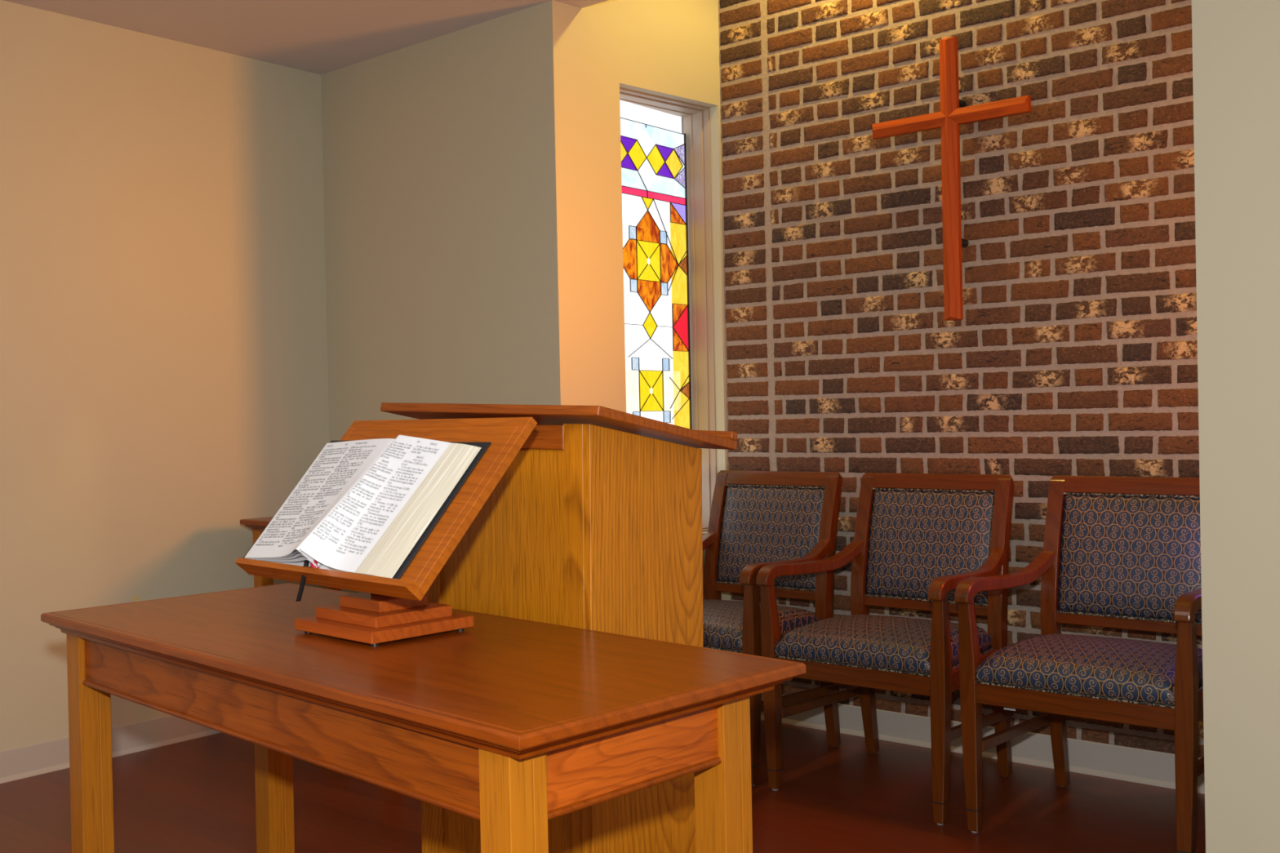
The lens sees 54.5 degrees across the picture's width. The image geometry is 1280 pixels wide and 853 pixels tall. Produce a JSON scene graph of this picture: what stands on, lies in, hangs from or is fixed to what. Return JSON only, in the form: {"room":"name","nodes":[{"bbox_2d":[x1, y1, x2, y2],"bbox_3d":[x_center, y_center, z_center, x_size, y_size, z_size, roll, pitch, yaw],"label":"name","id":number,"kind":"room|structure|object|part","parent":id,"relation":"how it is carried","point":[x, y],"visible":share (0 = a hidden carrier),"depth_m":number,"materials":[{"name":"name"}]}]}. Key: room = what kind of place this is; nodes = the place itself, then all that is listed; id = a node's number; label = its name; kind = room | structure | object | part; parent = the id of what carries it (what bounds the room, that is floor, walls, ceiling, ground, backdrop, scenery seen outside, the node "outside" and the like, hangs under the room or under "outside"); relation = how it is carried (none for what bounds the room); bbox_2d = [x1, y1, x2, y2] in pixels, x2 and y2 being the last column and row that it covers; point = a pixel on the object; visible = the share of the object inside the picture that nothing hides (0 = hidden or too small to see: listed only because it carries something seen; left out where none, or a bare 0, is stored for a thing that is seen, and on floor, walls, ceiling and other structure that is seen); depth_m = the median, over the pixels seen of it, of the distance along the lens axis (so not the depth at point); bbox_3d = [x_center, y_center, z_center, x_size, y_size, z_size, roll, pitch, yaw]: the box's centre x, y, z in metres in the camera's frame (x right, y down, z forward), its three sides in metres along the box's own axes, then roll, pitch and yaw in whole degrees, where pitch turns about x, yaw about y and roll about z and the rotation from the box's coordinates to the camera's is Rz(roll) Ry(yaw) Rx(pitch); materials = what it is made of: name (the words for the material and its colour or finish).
{"room":"house of worship","nodes":[
{"label":"house of worship","id":0,"kind":"room"},
{"bbox_2d":[0,0,329,751],"bbox_3d":[-3.287,-0.082,2.707,0.186,2.545,6.400,-1,1,39],"label":"wall","id":1,"kind":"structure","parent":0,"point":[164,369],"depth_m":4.41,"materials":[{"name":"paint"}]},
{"bbox_2d":[0,715,220,783],"bbox_3d":[-3.214,1.139,2.664,0.016,0.101,6.178,-1,1,40],"label":"baseboard","id":2,"kind":"structure","parent":1,"relation":"attached to","point":[38,758],"depth_m":4.33,"materials":[{"name":"white paint"}]},
{"bbox_2d":[131,595,140,602],"bbox_3d":[-1.770,0.652,4.407,0.007,0.115,0.070,-1,1,39],"label":"wall outlet","id":3,"kind":"object","parent":1,"relation":"attached to","point":[134,598],"visible":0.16,"depth_m":4.39,"materials":[{"name":"beige plastic"}]},
{"bbox_2d":[2,0,608,75],"bbox_3d":[-0.734,-1.763,0.552,7.000,0.750,6.390,-1,1,39],"label":"ceiling","id":4,"kind":"structure","parent":0,"point":[318,37],"depth_m":4.33,"materials":[{"name":"paint"}]},
{"bbox_2d":[320,0,567,593],"bbox_3d":[-0.795,-0.152,4.707,1.488,2.545,0.140,-1,1,39],"label":"wall","id":5,"kind":"structure","parent":0,"point":[443,179],"depth_m":4.53,"materials":[{"name":"paint"}]},
{"bbox_2d":[0,720,1205,852],"bbox_3d":[-0.384,1.197,0.930,7.000,0.100,7.300,-1,1,39],"label":"floor","id":6,"kind":"structure","parent":0,"point":[197,795],"depth_m":3.63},
{"bbox_2d":[240,516,341,591],"bbox_3d":[-0.990,0.728,4.373,0.850,0.800,0.400,-1,1,42],"label":"side table","id":7,"kind":"object","parent":6,"relation":"on","point":[258,525],"visible":0.09,"depth_m":4.48,"materials":[{"name":"brown wood"}]},
{"bbox_3d":[-0.999,0.358,4.370,0.832,0.023,0.383,-1,1,41],"label":"edge molding","id":8,"kind":"part","parent":7,"relation":"part of","materials":[{"name":"brown wood"}]},
{"bbox_3d":[-1.359,0.752,4.507,0.050,0.764,0.050,-1,1,41],"label":"leg","id":9,"kind":"part","parent":7,"relation":"part of","materials":[{"name":"brown wood"}]},
{"bbox_3d":[-1.167,0.747,4.724,0.050,0.764,0.050,-1,1,41],"label":"leg","id":10,"kind":"part","parent":7,"relation":"part of","materials":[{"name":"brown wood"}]},
{"bbox_2d":[40,582,805,852],"bbox_3d":[-0.490,0.757,2.261,1.549,0.760,0.575,-1,1,44],"label":"wooden table","id":11,"kind":"object","parent":6,"relation":"on","point":[511,726],"visible":1,"depth_m":1.91,"materials":[{"name":"brown wood"}]},
{"bbox_3d":[-1.143,0.785,2.592,0.063,0.724,0.063,-1,1,44],"label":"leg","id":12,"kind":"part","parent":11,"relation":"part of","materials":[{"name":"brown wood"}]},
{"bbox_3d":[-0.851,0.777,2.889,0.063,0.724,0.063,-1,1,44],"label":"leg","id":13,"kind":"part","parent":11,"relation":"part of","materials":[{"name":"brown wood"}]},
{"bbox_3d":[-0.672,0.520,2.090,1.316,0.011,0.006,-1,1,44],"label":"bead molding","id":14,"kind":"part","parent":11,"relation":"part of","materials":[{"name":"brown wood"}]},
{"bbox_2d":[235,417,537,645],"bbox_3d":[-0.475,0.182,2.274,0.568,0.388,0.294,-1,1,44],"label":"book stand","id":15,"kind":"object","parent":11,"relation":"on","point":[387,609],"visible":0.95,"depth_m":2.19,"materials":[{"name":"brown wood"}]},
{"bbox_2d":[243,435,491,601],"bbox_3d":[-0.531,0.164,2.279,0.524,0.294,0.252,-1,1,45],"label":"book","id":16,"kind":"object","parent":15,"relation":"on","point":[368,506],"visible":1,"depth_m":2.21,"materials":[{"name":"paper"}]},
{"bbox_3d":[-0.498,0.406,2.258,1.531,0.023,0.558,-1,1,44],"label":"edge molding","id":17,"kind":"part","parent":11,"relation":"part of","materials":[{"name":"brown wood"}]},
{"bbox_3d":[-0.159,0.774,1.625,0.063,0.724,0.063,-1,1,44],"label":"leg","id":18,"kind":"part","parent":11,"relation":"part of","materials":[{"name":"brown wood"}]},
{"bbox_3d":[-0.003,0.509,1.756,0.006,0.011,0.353,-1,1,44],"label":"bead molding","id":19,"kind":"part","parent":11,"relation":"part of","materials":[{"name":"brown wood"}]},
{"bbox_3d":[0.132,0.765,1.922,0.063,0.724,0.063,-1,1,44],"label":"leg","id":20,"kind":"part","parent":11,"relation":"part of","materials":[{"name":"brown wood"}]},
{"bbox_2d":[380,402,737,852],"bbox_3d":[-0.176,0.535,2.623,0.659,1.176,0.411,1,2,42],"label":"pulpit","id":21,"kind":"object","parent":6,"relation":"on","point":[595,522],"visible":0.52,"depth_m":2.44,"materials":[{"name":"brown wood"}]},
{"bbox_3d":[-0.357,0.554,2.795,0.019,1.133,0.328,1,2,42],"label":"panel","id":22,"kind":"part","parent":21,"relation":"part of","materials":[{"name":"brown wood"}]},
{"bbox_3d":[-0.274,0.539,2.513,0.381,0.993,0.011,1,2,42],"label":"panel","id":23,"kind":"part","parent":21,"relation":"part of","materials":[{"name":"brown wood"}]},
{"bbox_3d":[-0.280,0.019,2.500,0.381,0.047,0.020,1,2,42],"label":"rail","id":24,"kind":"part","parent":21,"relation":"part of","materials":[{"name":"brown wood"}]},
{"bbox_3d":[0.014,0.558,2.455,0.019,1.133,0.328,1,2,42],"label":"panel","id":25,"kind":"part","parent":21,"relation":"part of","materials":[{"name":"brown wood"}]},
{"bbox_2d":[702,470,842,785],"bbox_3d":[0.310,0.634,4.216,0.610,0.938,0.622,-1,1,41],"label":"armchair","id":26,"kind":"object","parent":6,"relation":"on","point":[757,519],"visible":0.65,"depth_m":4.29,"materials":[{"name":"fabric"}]},
{"bbox_3d":[0.079,0.437,4.361,0.549,0.099,0.050,-2,1,-44],"label":"armrest","id":27,"kind":"part","parent":26,"relation":"part of","materials":[{"name":"brown wood"}]},
{"bbox_3d":[0.292,0.631,4.553,0.054,0.934,0.121,-1,1,41],"label":"leg","id":28,"kind":"part","parent":26,"relation":"part of","materials":[{"name":"brown wood"}]},
{"bbox_3d":[0.281,0.694,4.181,0.536,0.004,0.474,-1,1,41],"label":"braid trim","id":29,"kind":"part","parent":26,"relation":"part of","materials":[{"name":"fabric"}]},
{"bbox_3d":[0.348,0.783,3.833,0.046,0.636,0.047,-1,1,41],"label":"leg","id":30,"kind":"part","parent":26,"relation":"part of","materials":[{"name":"brown wood"}]},
{"bbox_3d":[0.282,0.648,4.183,0.524,0.094,0.483,-1,1,41],"label":"seat","id":31,"kind":"part","parent":26,"relation":"part of","materials":[{"name":"fabric"}]},
{"bbox_3d":[0.446,0.578,4.373,0.444,0.032,0.023,-1,1,41],"label":"rail","id":32,"kind":"part","parent":26,"relation":"part of","materials":[{"name":"brown wood"}]},
{"bbox_3d":[0.460,0.386,4.391,0.445,0.352,0.077,-1,1,41],"label":"braid trim","id":33,"kind":"part","parent":26,"relation":"part of","materials":[{"name":"fabric"}]},
{"bbox_3d":[0.458,0.386,4.389,0.444,0.352,0.085,-1,1,41],"label":"backrest","id":34,"kind":"part","parent":26,"relation":"part of","materials":[{"name":"fabric"}]},
{"bbox_3d":[0.490,0.188,4.429,0.511,0.058,0.048,-1,1,41],"label":"rail","id":35,"kind":"part","parent":26,"relation":"part of","materials":[{"name":"brown wood"}]},
{"bbox_3d":[0.482,0.432,4.009,0.050,0.099,0.548,-1,1,37],"label":"armrest","id":36,"kind":"part","parent":26,"relation":"part of","materials":[{"name":"brown wood"}]},
{"bbox_3d":[0.646,0.626,4.244,0.054,0.934,0.121,-1,1,41],"label":"leg","id":37,"kind":"part","parent":26,"relation":"part of","materials":[{"name":"brown wood"}]},
{"bbox_2d":[755,472,1013,824],"bbox_3d":[0.785,0.627,3.819,0.610,0.938,0.622,-1,1,39],"label":"armchair","id":38,"kind":"object","parent":6,"relation":"on","point":[917,536],"visible":0.94,"depth_m":3.84,"materials":[{"name":"brown wood"}]},
{"bbox_3d":[0.403,0.782,3.792,0.046,0.636,0.047,-1,1,40],"label":"leg","id":39,"kind":"part","parent":38,"relation":"part of","materials":[{"name":"brown wood"}]},
{"bbox_3d":[0.550,0.431,3.958,0.050,0.099,0.549,-1,1,44],"label":"armrest","id":40,"kind":"part","parent":38,"relation":"part of","materials":[{"name":"brown wood"}]},
{"bbox_3d":[0.758,0.625,4.156,0.054,0.934,0.121,-1,1,40],"label":"leg","id":41,"kind":"part","parent":38,"relation":"part of","materials":[{"name":"brown wood"}]},
{"bbox_3d":[0.757,0.641,3.786,0.524,0.094,0.483,-1,1,40],"label":"seat","id":42,"kind":"part","parent":38,"relation":"part of","materials":[{"name":"fabric"}]},
{"bbox_3d":[0.757,0.688,3.784,0.536,0.004,0.474,-1,1,40],"label":"braid trim","id":43,"kind":"part","parent":38,"relation":"part of","materials":[{"name":"fabric"}]},
{"bbox_3d":[0.762,0.717,3.790,0.570,0.056,0.484,-1,1,40],"label":"seat frame","id":44,"kind":"part","parent":38,"relation":"part of","materials":[{"name":"brown wood"}]},
{"bbox_3d":[0.916,0.572,3.980,0.444,0.032,0.023,-1,1,40],"label":"rail","id":45,"kind":"part","parent":38,"relation":"part of","materials":[{"name":"brown wood"}]},
{"bbox_3d":[0.929,0.380,3.998,0.445,0.352,0.077,-1,1,40],"label":"braid trim","id":46,"kind":"part","parent":38,"relation":"part of","materials":[{"name":"fabric"}]},
{"bbox_3d":[0.928,0.380,3.997,0.444,0.352,0.085,-1,1,40],"label":"backrest","id":47,"kind":"part","parent":38,"relation":"part of","materials":[{"name":"fabric"}]},
{"bbox_3d":[0.959,0.182,4.037,0.511,0.058,0.048,-1,1,40],"label":"rail","id":48,"kind":"part","parent":38,"relation":"part of","materials":[{"name":"brown wood"}]},
{"bbox_3d":[0.833,0.777,3.437,0.046,0.636,0.047,-1,1,40],"label":"leg","id":49,"kind":"part","parent":38,"relation":"part of","materials":[{"name":"brown wood"}]},
{"bbox_3d":[0.962,0.425,3.618,0.050,0.099,0.548,-1,1,35],"label":"armrest","id":50,"kind":"part","parent":38,"relation":"part of","materials":[{"name":"brown wood"}]},
{"bbox_3d":[1.120,0.620,3.857,0.054,0.934,0.121,-1,1,40],"label":"leg","id":51,"kind":"part","parent":38,"relation":"part of","materials":[{"name":"brown wood"}]},
{"bbox_2d":[954,475,1204,852],"bbox_3d":[1.282,0.621,3.405,0.610,0.938,0.622,-1,1,39],"label":"armchair","id":52,"kind":"object","parent":6,"relation":"on","point":[1124,553],"visible":0.76,"depth_m":3.45,"materials":[{"name":"fabric"}]},
{"bbox_3d":[0.900,0.776,3.377,0.046,0.636,0.047,-1,1,40],"label":"leg","id":53,"kind":"part","parent":52,"relation":"part of","materials":[{"name":"brown wood"}]},
{"bbox_3d":[1.047,0.424,3.543,0.050,0.099,0.549,-1,1,44],"label":"armrest","id":54,"kind":"part","parent":52,"relation":"part of","materials":[{"name":"brown wood"}]},
{"bbox_3d":[1.254,0.618,3.741,0.054,0.934,0.121,-1,1,40],"label":"leg","id":55,"kind":"part","parent":52,"relation":"part of","materials":[{"name":"brown wood"}]},
{"bbox_3d":[1.254,0.635,3.371,0.524,0.094,0.483,-1,1,40],"label":"seat","id":56,"kind":"part","parent":52,"relation":"part of","materials":[{"name":"fabric"}]},
{"bbox_3d":[1.253,0.681,3.369,0.536,0.004,0.474,-1,1,40],"label":"braid trim","id":57,"kind":"part","parent":52,"relation":"part of","materials":[{"name":"fabric"}]},
{"bbox_3d":[1.258,0.710,3.375,0.570,0.056,0.484,-1,1,40],"label":"seat frame","id":58,"kind":"part","parent":52,"relation":"part of","materials":[{"name":"brown wood"}]},
{"bbox_3d":[1.455,0.175,3.623,0.511,0.058,0.048,-1,1,40],"label":"rail","id":59,"kind":"part","parent":52,"relation":"part of","materials":[{"name":"brown wood"}]},
{"bbox_3d":[1.426,0.373,3.584,0.445,0.352,0.077,-1,1,40],"label":"braid trim","id":60,"kind":"part","parent":52,"relation":"part of","materials":[{"name":"fabric"}]},
{"bbox_3d":[1.413,0.566,3.565,0.444,0.032,0.023,-1,1,40],"label":"rail","id":61,"kind":"part","parent":52,"relation":"part of","materials":[{"name":"brown wood"}]},
{"bbox_3d":[1.425,0.373,3.582,0.444,0.352,0.085,-1,1,40],"label":"backrest","id":62,"kind":"part","parent":52,"relation":"part of","materials":[{"name":"fabric"}]},
{"bbox_3d":[1.330,0.770,3.023,0.046,0.636,0.047,-1,1,40],"label":"leg","id":63,"kind":"part","parent":52,"relation":"part of","materials":[{"name":"brown wood"}]},
{"bbox_3d":[1.459,0.419,3.203,0.050,0.099,0.548,-1,1,35],"label":"armrest","id":64,"kind":"part","parent":52,"relation":"part of","materials":[{"name":"brown wood"}]},
{"bbox_2d":[559,0,729,599],"bbox_3d":[-0.014,-0.434,4.502,0.820,3.080,0.110,-2,1,-43],"label":"wall","id":65,"kind":"structure","parent":0,"point":[668,49],"depth_m":4.34,"materials":[{"name":"paint"}]},
{"bbox_2d":[619,88,716,531],"bbox_3d":[0.037,-0.405,4.628,0.550,1.618,0.133,-2,1,-43],"label":"window","id":66,"kind":"structure","parent":65,"relation":"in","point":[666,181],"depth_m":4.74,"materials":[{"name":"multicoloured glass"}]},
{"bbox_3d":[0.007,-0.406,4.646,0.001,1.600,0.535,-1,1,39],"label":"clear glass","id":67,"kind":"part","parent":66,"relation":"part of","materials":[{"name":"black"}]},
{"bbox_3d":[0.027,-0.491,4.639,0.001,1.271,0.491,-1,1,39],"label":"stained glass","id":68,"kind":"part","parent":66,"relation":"part of","materials":[{"name":"multicoloured glass"}]},
{"bbox_2d":[681,0,1204,757],"bbox_3d":[1.144,-0.465,4.186,2.350,3.100,0.202,-1,1,39],"label":"wall","id":69,"kind":"structure","parent":0,"point":[1073,351],"depth_m":4.10,"materials":[{"name":"brick"}]},
{"bbox_2d":[871,36,1031,320],"bbox_3d":[1.027,-0.809,4.090,0.549,0.919,0.089,-1,1,39],"label":"wall cross","id":70,"kind":"object","parent":69,"relation":"attached to","point":[953,113],"visible":1,"depth_m":4.05,"materials":[{"name":"brown wood"}]},
{"bbox_2d":[760,692,1204,794],"bbox_3d":[1.082,1.037,4.138,1.915,0.101,0.016,-1,1,39],"label":"baseboard","id":71,"kind":"structure","parent":69,"relation":"attached to","point":[1141,766],"depth_m":3.98,"materials":[{"name":"white paint"}]},
{"bbox_2d":[1191,0,1279,852],"bbox_3d":[2.638,-0.197,1.813,3.433,2.545,0.160,-1,1,40],"label":"wall","id":72,"kind":"structure","parent":0,"point":[1236,43],"depth_m":2.82,"materials":[{"name":"paint"}]}
]}

